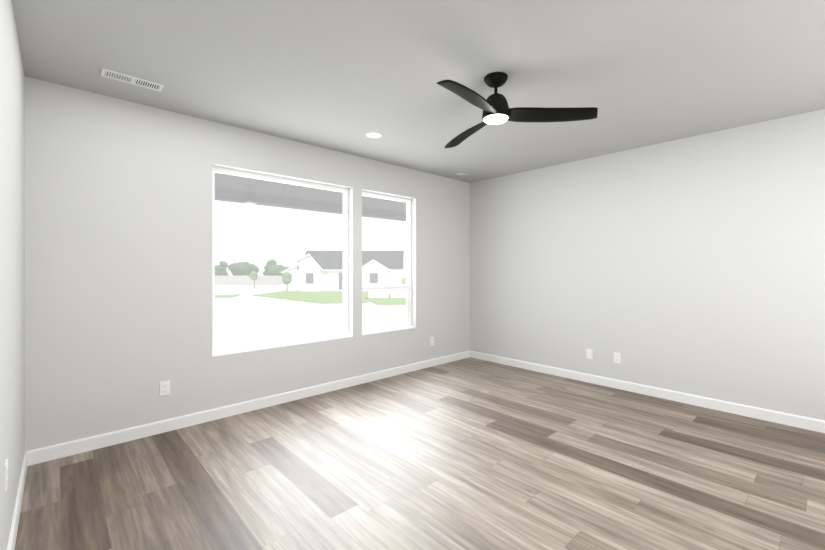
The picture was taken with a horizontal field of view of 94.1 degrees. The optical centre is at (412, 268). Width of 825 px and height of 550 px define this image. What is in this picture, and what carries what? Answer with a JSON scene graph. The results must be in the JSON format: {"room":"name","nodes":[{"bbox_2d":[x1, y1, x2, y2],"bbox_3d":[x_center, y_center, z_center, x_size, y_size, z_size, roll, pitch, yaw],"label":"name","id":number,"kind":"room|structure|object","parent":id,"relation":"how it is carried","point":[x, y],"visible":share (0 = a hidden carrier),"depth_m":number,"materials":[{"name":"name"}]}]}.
{"room":"empty living room","nodes":[
{"label":"empty living room","id":0,"kind":"room"},
{"bbox_2d":[0,0,24,549],"bbox_3d":[-1.123,0.015,0.870,0.130,2.700,4.750,0,0,-43],"label":"wall","id":1,"kind":"structure","parent":0,"point":[12,263],"depth_m":1.90,"materials":[{"name":"grey paint"}]},
{"bbox_2d":[5,459,8,491],"bbox_3d":[-1.780,0.905,1.685,0.009,0.116,0.072,0,0,-43],"label":"electrical outlet","id":2,"kind":"object","parent":1,"relation":"attached to","point":[6,474],"visible":1,"depth_m":1.66,"materials":[{"name":"white plastic"}]},
{"bbox_2d":[7,452,26,549],"bbox_3d":[-1.121,1.315,0.974,0.014,0.100,4.600,0,0,-43],"label":"baseboard","id":3,"kind":"structure","parent":1,"relation":"attached to","point":[14,526],"depth_m":2.07,"materials":[{"name":"white"}]},
{"bbox_2d":[25,76,469,450],"bbox_3d":[-0.952,0.015,4.369,5.126,2.700,0.160,0,0,-43],"label":"wall","id":4,"kind":"structure","parent":0,"point":[118,261],"depth_m":3.18,"materials":[{"name":"grey paint"}]},
{"bbox_2d":[160,380,169,395],"bbox_3d":[-2.074,0.999,3.218,0.072,0.116,0.009,0,0,-43],"label":"electrical outlet","id":5,"kind":"object","parent":4,"relation":"attached to","point":[164,387],"visible":1,"depth_m":3.22,"materials":[{"name":"white plastic"}]},
{"bbox_2d":[212,166,352,356],"bbox_3d":[-1.304,-0.080,4.036,1.509,1.750,0.150,0,0,-43],"label":"window","id":6,"kind":"structure","parent":4,"relation":"in","point":[257,346],"depth_m":4.02,"materials":[{"name":"white plastic"}]},
{"bbox_2d":[215,173,405,221],"bbox_3d":[-1.315,0.565,5.598,16.000,4.000,2.140,0,0,-43],"label":"porch roof","id":7,"kind":"structure","parent":4,"relation":"attached to","point":[295,199],"depth_m":5.93,"materials":[{"name":"grey"}]},
{"bbox_2d":[362,191,415,335],"bbox_3d":[-0.329,-0.080,4.936,0.883,1.750,0.150,0,0,-43],"label":"window","id":8,"kind":"structure","parent":4,"relation":"in","point":[369,330],"depth_m":5.04,"materials":[{"name":"white plastic"}]},
{"bbox_2d":[430,337,433,345],"bbox_3d":[0.275,1.015,5.386,0.072,0.116,0.009,0,0,-43],"label":"electrical outlet","id":9,"kind":"object","parent":4,"relation":"attached to","point":[431,341],"visible":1,"depth_m":5.38,"materials":[{"name":"white plastic"}]},
{"bbox_2d":[25,351,469,465],"bbox_3d":[-0.893,1.315,4.305,4.866,0.100,0.014,0,0,-43],"label":"baseboard","id":10,"kind":"structure","parent":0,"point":[52,452],"depth_m":3.43,"materials":[{"name":"white"}]},
{"bbox_2d":[12,0,824,182],"bbox_3d":[0.659,-1.410,2.623,5.126,0.150,4.910,0,0,-43],"label":"ceiling","id":11,"kind":"structure","parent":0,"point":[344,76],"depth_m":2.52,"materials":[{"name":"grey paint"}]},
{"bbox_2d":[101,68,163,91],"bbox_3d":[-1.972,-1.331,2.712,0.350,0.007,0.125,0,0,-43],"label":"ceiling vent","id":12,"kind":"object","parent":11,"relation":"in","point":[118,76],"visible":1,"depth_m":2.70,"materials":[{"name":"white metal"}]},
{"bbox_2d":[365,132,381,137],"bbox_3d":[-0.384,-1.331,3.826,0.168,0.007,0.168,0,0,-43],"label":"recessed light","id":13,"kind":"object","parent":11,"relation":"in","point":[374,135],"visible":1,"depth_m":3.82,"materials":[{"name":"white plastic"}]},
{"bbox_2d":[437,72,597,147],"bbox_3d":[0.471,-1.181,2.660,1.146,0.309,1.204,0,0,-43],"label":"fan","id":14,"kind":"object","parent":11,"relation":"hanging from","point":[495,108],"visible":1,"depth_m":2.62,"materials":[{"name":"black metal"}]},
{"bbox_2d":[15,357,824,549],"bbox_3d":[0.659,1.465,2.623,5.126,0.200,4.910,0,0,-43],"label":"floor","id":15,"kind":"structure","parent":0,"point":[469,453],"depth_m":2.51,"materials":[{"name":"brown wood"}]},
{"bbox_2d":[470,109,824,420],"bbox_3d":[2.549,0.015,4.258,0.130,2.700,4.750,0,0,-43],"label":"wall","id":16,"kind":"structure","parent":0,"point":[693,265],"depth_m":3.99,"materials":[{"name":"grey paint"}]},
{"bbox_2d":[586,349,592,358],"bbox_3d":[2.124,1.020,4.614,0.012,0.116,0.072,0,0,-43],"label":"electrical outlet","id":17,"kind":"object","parent":16,"relation":"attached to","point":[589,353],"visible":1,"depth_m":4.61,"materials":[{"name":"white plastic"}]},
{"bbox_2d":[614,352,620,362],"bbox_3d":[2.337,1.014,4.385,0.009,0.116,0.072,0,0,-43],"label":"electrical outlet","id":18,"kind":"object","parent":16,"relation":"attached to","point":[617,357],"visible":1,"depth_m":4.38,"materials":[{"name":"white plastic"}]},
{"bbox_2d":[470,351,824,432],"bbox_3d":[2.445,1.315,4.265,0.014,0.100,4.600,0,0,-43],"label":"baseboard","id":19,"kind":"structure","parent":16,"relation":"attached to","point":[812,424],"depth_m":3.98,"materials":[{"name":"white"}]},
{"label":"outside","id":20,"kind":"structure","parent":0,"visible":0},
{"bbox_2d":[215,273,405,348],"bbox_3d":[-51.615,2.715,107.295,250.000,0.300,219.840,0,0,-43],"label":"ground","id":21,"kind":"structure","parent":20,"point":[286,315],"depth_m":21.18,"materials":[{"name":"grey concrete"}]},
{"bbox_2d":[215,265,222,275],"bbox_3d":[-38.581,0.876,75.019,2.540,3.378,2.508,0,0,-43],"label":"tree","id":22,"kind":"object","parent":21,"relation":"on","point":[218,268],"depth_m":74.42,"materials":[{"name":"green plant"}]},
{"bbox_2d":[218,261,227,275],"bbox_3d":[-38.538,0.466,78.047,2.000,4.198,1.778,0,0,-43],"label":"tree","id":23,"kind":"object","parent":21,"relation":"on","point":[223,273],"depth_m":77.49,"materials":[{"name":"green plant"}]},
{"bbox_2d":[215,294,239,297],"bbox_3d":[-17.750,2.545,35.750,2.678,0.080,3.915,0,0,-16],"label":"lawn","id":24,"kind":"structure","parent":21,"relation":"on","point":[234,295],"depth_m":34.99,"materials":[{"name":"green plant"}]},
{"bbox_2d":[228,263,237,275],"bbox_3d":[-37.173,0.604,81.046,3.100,3.921,3.113,0,0,-43],"label":"tree","id":25,"kind":"object","parent":21,"relation":"on","point":[232,264],"depth_m":79.93,"materials":[{"name":"green plant"}]},
{"bbox_2d":[235,262,249,275],"bbox_3d":[-33.089,0.558,74.772,2.769,4.014,3.386,0,0,-43],"label":"tree","id":26,"kind":"object","parent":21,"relation":"on","point":[243,266],"depth_m":73.92,"materials":[{"name":"green plant"}]},
{"bbox_2d":[215,275,284,284],"bbox_3d":[-44.250,1.765,61.250,51.632,1.600,0.130,0,0,-1],"label":"fence","id":27,"kind":"object","parent":21,"relation":"on","point":[243,280],"depth_m":61.40,"materials":[{"name":"grey plastic"}]},
{"bbox_2d":[249,271,257,288],"bbox_3d":[-20.702,1.409,50.005,1.166,2.311,1.228,0,0,-43],"label":"tree","id":28,"kind":"object","parent":21,"relation":"on","point":[253,277],"depth_m":49.68,"materials":[{"name":"green plant"}]},
{"bbox_2d":[248,264,258,275],"bbox_3d":[-32.872,0.722,77.937,3.165,3.687,3.407,0,0,-43],"label":"tree","id":29,"kind":"object","parent":21,"relation":"on","point":[256,267],"depth_m":76.87,"materials":[{"name":"green plant"}]},
{"bbox_2d":[263,259,276,275],"bbox_3d":[-30.009,0.244,80.986,2.814,4.642,3.231,0,0,-43],"label":"tree","id":30,"kind":"object","parent":21,"relation":"on","point":[273,263],"depth_m":80.04,"materials":[{"name":"green plant"}]},
{"bbox_2d":[268,265,283,275],"bbox_3d":[-26.309,0.860,74.871,3.498,3.411,3.041,0,0,-43],"label":"tree","id":31,"kind":"object","parent":21,"relation":"on","point":[275,273],"depth_m":73.94,"materials":[{"name":"green plant"}]},
{"bbox_2d":[282,272,291,290],"bbox_3d":[-14.229,1.460,43.387,1.055,2.210,1.231,0,0,-43],"label":"tree","id":32,"kind":"object","parent":21,"relation":"on","point":[287,276],"depth_m":42.98,"materials":[{"name":"green plant"}]},
{"bbox_2d":[253,291,367,303],"bbox_3d":[-7.655,2.545,37.542,12.119,0.080,18.325,0,0,-43],"label":"lawn","id":33,"kind":"structure","parent":21,"relation":"on","point":[312,297],"depth_m":34.98,"materials":[{"name":"green plant"}]},
{"bbox_2d":[281,251,404,291],"bbox_3d":[-8.325,0.115,47.925,14.450,4.900,10.550,0,0,0],"label":"house","id":34,"kind":"structure","parent":21,"relation":"on","point":[306,264],"depth_m":44.80,"materials":[{"name":"white"}]},
{"bbox_2d":[366,298,405,304],"bbox_3d":[-0.196,2.545,31.150,8.473,0.080,8.444,0,0,-43],"label":"lawn","id":35,"kind":"structure","parent":21,"relation":"on","point":[392,302],"depth_m":29.60,"materials":[{"name":"green plant"}]}
]}

